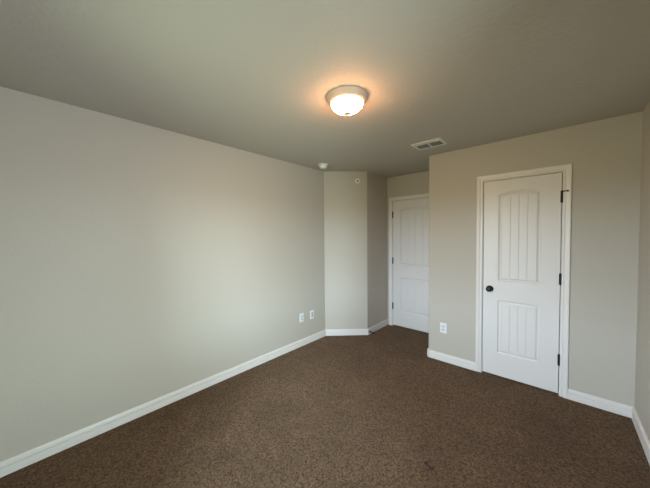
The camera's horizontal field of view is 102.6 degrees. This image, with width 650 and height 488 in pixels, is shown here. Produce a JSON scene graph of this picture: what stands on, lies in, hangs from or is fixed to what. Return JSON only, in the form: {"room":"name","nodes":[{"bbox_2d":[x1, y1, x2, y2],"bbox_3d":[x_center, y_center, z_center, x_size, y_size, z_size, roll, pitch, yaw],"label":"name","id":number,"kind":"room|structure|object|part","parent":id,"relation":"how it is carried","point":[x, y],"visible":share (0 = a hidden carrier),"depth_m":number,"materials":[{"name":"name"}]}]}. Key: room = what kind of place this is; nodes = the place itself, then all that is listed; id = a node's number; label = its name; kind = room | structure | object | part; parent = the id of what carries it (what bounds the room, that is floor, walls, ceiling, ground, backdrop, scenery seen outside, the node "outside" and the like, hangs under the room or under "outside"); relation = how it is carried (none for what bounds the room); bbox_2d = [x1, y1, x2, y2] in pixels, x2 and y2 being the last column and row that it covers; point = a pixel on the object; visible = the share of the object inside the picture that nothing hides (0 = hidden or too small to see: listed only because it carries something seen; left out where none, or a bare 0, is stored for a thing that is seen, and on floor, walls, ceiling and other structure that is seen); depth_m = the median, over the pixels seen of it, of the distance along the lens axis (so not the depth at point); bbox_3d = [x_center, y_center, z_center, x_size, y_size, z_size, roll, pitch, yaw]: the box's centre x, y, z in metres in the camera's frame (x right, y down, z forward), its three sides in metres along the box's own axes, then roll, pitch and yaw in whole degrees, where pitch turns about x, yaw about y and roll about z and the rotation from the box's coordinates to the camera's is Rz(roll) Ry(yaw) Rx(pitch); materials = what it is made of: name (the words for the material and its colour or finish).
{"room":"empty bedroom","nodes":[
{"label":"empty bedroom","id":0,"kind":"room"},
{"bbox_2d":[0,86,324,461],"bbox_3d":[-1.149,0.200,2.696,0.120,2.442,3.381,1,2,42],"label":"wall","id":1,"kind":"structure","parent":0,"point":[140,263],"depth_m":2.11,"materials":[{"name":"beige paint"}]},
{"bbox_2d":[0,330,325,477],"bbox_3d":[-1.104,1.377,2.668,0.017,0.090,3.331,1,2,42],"label":"baseboard","id":2,"kind":"structure","parent":1,"relation":"attached to","point":[27,458],"depth_m":2.13,"materials":[{"name":"white paint"}]},
{"bbox_2d":[300,313,303,321],"bbox_3d":[-0.315,1.002,3.543,0.008,0.120,0.074,1,2,42],"label":"wall outlet","id":3,"kind":"object","parent":1,"relation":"attached to","point":[301,314],"visible":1,"depth_m":3.54,"materials":[{"name":"white plastic"}]},
{"bbox_2d":[310,310,313,318],"bbox_3d":[-0.182,1.000,3.691,0.008,0.120,0.074,1,2,42],"label":"socket plate","id":4,"kind":"object","parent":1,"relation":"attached to","point":[311,311],"visible":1,"depth_m":3.69,"materials":[{"name":"white plastic"}]},
{"bbox_2d":[0,0,649,177],"bbox_3d":[0.750,-1.080,2.401,3.301,0.100,5.803,1,2,42],"label":"ceiling","id":5,"kind":"structure","parent":0,"point":[254,76],"depth_m":1.46,"materials":[{"name":"beige paint"}]},
{"bbox_2d":[318,163,327,168],"bbox_3d":[-0.025,-1.029,3.467,0.140,0.054,0.140,1,2,42],"label":"smoke detector","id":6,"kind":"object","parent":5,"relation":"attached to","point":[321,165],"visible":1,"depth_m":3.43,"materials":[{"name":"white plastic"}]},
{"bbox_2d":[326,86,367,116],"bbox_3d":[0.151,-0.940,1.788,0.283,0.132,0.283,1,2,42],"label":"ceiling light","id":7,"kind":"object","parent":5,"relation":"attached to","point":[344,100],"visible":1,"depth_m":1.71,"materials":[{"name":"white glass"}]},
{"bbox_3d":[0.151,-0.937,1.788,0.221,0.070,0.221,1,2,42],"label":"lamp shade","id":8,"kind":"part","parent":7,"relation":"part of","materials":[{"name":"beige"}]},
{"bbox_2d":[411,138,447,149],"bbox_3d":[1.086,-1.085,2.720,0.302,0.107,0.232,1,2,42],"label":"ceiling vent","id":9,"kind":"object","parent":5,"relation":"in","point":[436,142],"visible":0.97,"depth_m":2.71,"materials":[{"name":"white metal"}]},
{"bbox_2d":[0,324,649,487],"bbox_3d":[0.774,1.460,2.481,3.301,0.100,5.803,1,2,42],"label":"floor","id":10,"kind":"structure","parent":0,"point":[372,410],"depth_m":1.96,"materials":[{"name":"brown carpet"}]},
{"bbox_2d":[324,171,367,328],"bbox_3d":[0.313,0.147,3.939,0.647,2.442,0.113,-1,2,-2],"label":"wall","id":11,"kind":"structure","parent":0,"point":[345,200],"depth_m":3.88,"materials":[{"name":"beige paint"}]},
{"bbox_2d":[325,329,367,335],"bbox_3d":[0.327,1.325,3.910,0.645,0.090,0.017,-1,2,-2],"label":"baseboard","id":12,"kind":"structure","parent":11,"relation":"attached to","point":[329,332],"depth_m":3.91,"materials":[{"name":"white paint"}]},
{"bbox_2d":[367,172,387,327],"bbox_3d":[0.835,0.134,4.206,0.120,2.442,0.723,1,2,42],"label":"wall","id":13,"kind":"structure","parent":0,"point":[376,184],"depth_m":4.10,"materials":[{"name":"beige paint"}]},
{"bbox_2d":[368,319,387,334],"bbox_3d":[0.851,1.312,4.146,0.017,0.090,0.619,1,2,42],"label":"baseboard","id":14,"kind":"structure","parent":13,"relation":"attached to","point":[382,324],"depth_m":4.13,"materials":[{"name":"white paint"}]},
{"bbox_2d":[387,171,428,323],"bbox_3d":[1.470,0.134,4.039,1.047,2.442,0.120,1,2,42],"label":"wall","id":15,"kind":"structure","parent":0,"point":[415,183],"depth_m":4.12,"materials":[{"name":"beige paint"}]},
{"bbox_2d":[389,193,428,324],"bbox_3d":[1.435,0.298,4.066,0.893,2.111,0.137,1,2,42],"label":"door frame","id":16,"kind":"structure","parent":15,"relation":"attached to","point":[426,195],"depth_m":4.28,"materials":[{"name":"white paint"}]},
{"bbox_2d":[392,198,428,332],"bbox_3d":[1.387,0.324,4.020,0.777,2.028,0.100,1,2,42],"label":"door","id":17,"kind":"structure","parent":15,"relation":"in","point":[410,259],"depth_m":4.07,"materials":[{"name":"white paint"}]},
{"bbox_3d":[1.410,0.823,4.048,0.500,0.557,0.012,1,2,42],"label":"panel","id":18,"kind":"part","parent":17,"relation":"part of","materials":[{"name":"white paint"}]},
{"bbox_3d":[1.401,-0.115,4.019,0.500,0.914,0.012,1,2,42],"label":"panel","id":19,"kind":"part","parent":17,"relation":"part of","materials":[{"name":"white paint"}]},
{"bbox_2d":[429,111,642,406],"bbox_3d":[1.912,0.172,2.664,1.652,2.442,0.120,1,2,42],"label":"wall","id":20,"kind":"structure","parent":0,"point":[605,155],"depth_m":2.28,"materials":[{"name":"beige paint"}]},
{"bbox_2d":[440,322,446,333],"bbox_3d":[1.396,0.991,3.075,0.074,0.120,0.008,1,2,42],"label":"wall outlet","id":21,"kind":"object","parent":20,"relation":"attached to","point":[443,326],"visible":1,"depth_m":3.07,"materials":[{"name":"white plastic"}]},
{"bbox_2d":[427,349,474,370],"bbox_3d":[1.456,1.341,3.041,0.535,0.090,0.035,1,2,42],"label":"baseboard","id":22,"kind":"structure","parent":20,"relation":"attached to","point":[443,357],"depth_m":3.01,"materials":[{"name":"white paint"}]},
{"bbox_2d":[475,163,571,398],"bbox_3d":[1.954,0.339,2.621,0.740,2.111,0.137,1,2,42],"label":"door frame","id":23,"kind":"structure","parent":20,"relation":"attached to","point":[566,169],"depth_m":2.38,"materials":[{"name":"white paint"}]},
{"bbox_2d":[482,172,568,392],"bbox_3d":[1.926,0.364,2.557,0.659,2.028,0.100,1,2,42],"label":"door","id":24,"kind":"structure","parent":20,"relation":"in","point":[522,277],"depth_m":2.56,"materials":[{"name":"white paint"}]},
{"bbox_3d":[1.926,0.863,2.606,0.340,0.557,0.012,1,2,42],"label":"panel","id":25,"kind":"part","parent":24,"relation":"part of","materials":[{"name":"white paint"}]},
{"bbox_3d":[1.917,-0.074,2.577,0.340,0.914,0.012,1,2,42],"label":"panel","id":26,"kind":"part","parent":24,"relation":"part of","materials":[{"name":"white paint"}]},
{"bbox_2d":[568,389,632,417],"bbox_3d":[2.344,1.358,2.228,0.394,0.090,0.017,1,2,42],"label":"baseboard","id":27,"kind":"structure","parent":20,"relation":"attached to","point":[601,403],"depth_m":2.22,"materials":[{"name":"white paint"}]},
{"bbox_2d":[634,101,649,441],"bbox_3d":[1.567,0.229,0.958,0.120,2.442,4.437,1,2,42],"label":"wall","id":28,"kind":"structure","parent":0,"point":[642,372],"depth_m":1.92,"materials":[{"name":"beige paint"}]},
{"bbox_2d":[631,407,649,464],"bbox_3d":[1.266,1.414,0.751,0.017,0.090,3.657,1,2,42],"label":"baseboard","id":29,"kind":"structure","parent":28,"relation":"attached to","point":[639,428],"depth_m":1.86,"materials":[{"name":"white paint"}]}
]}

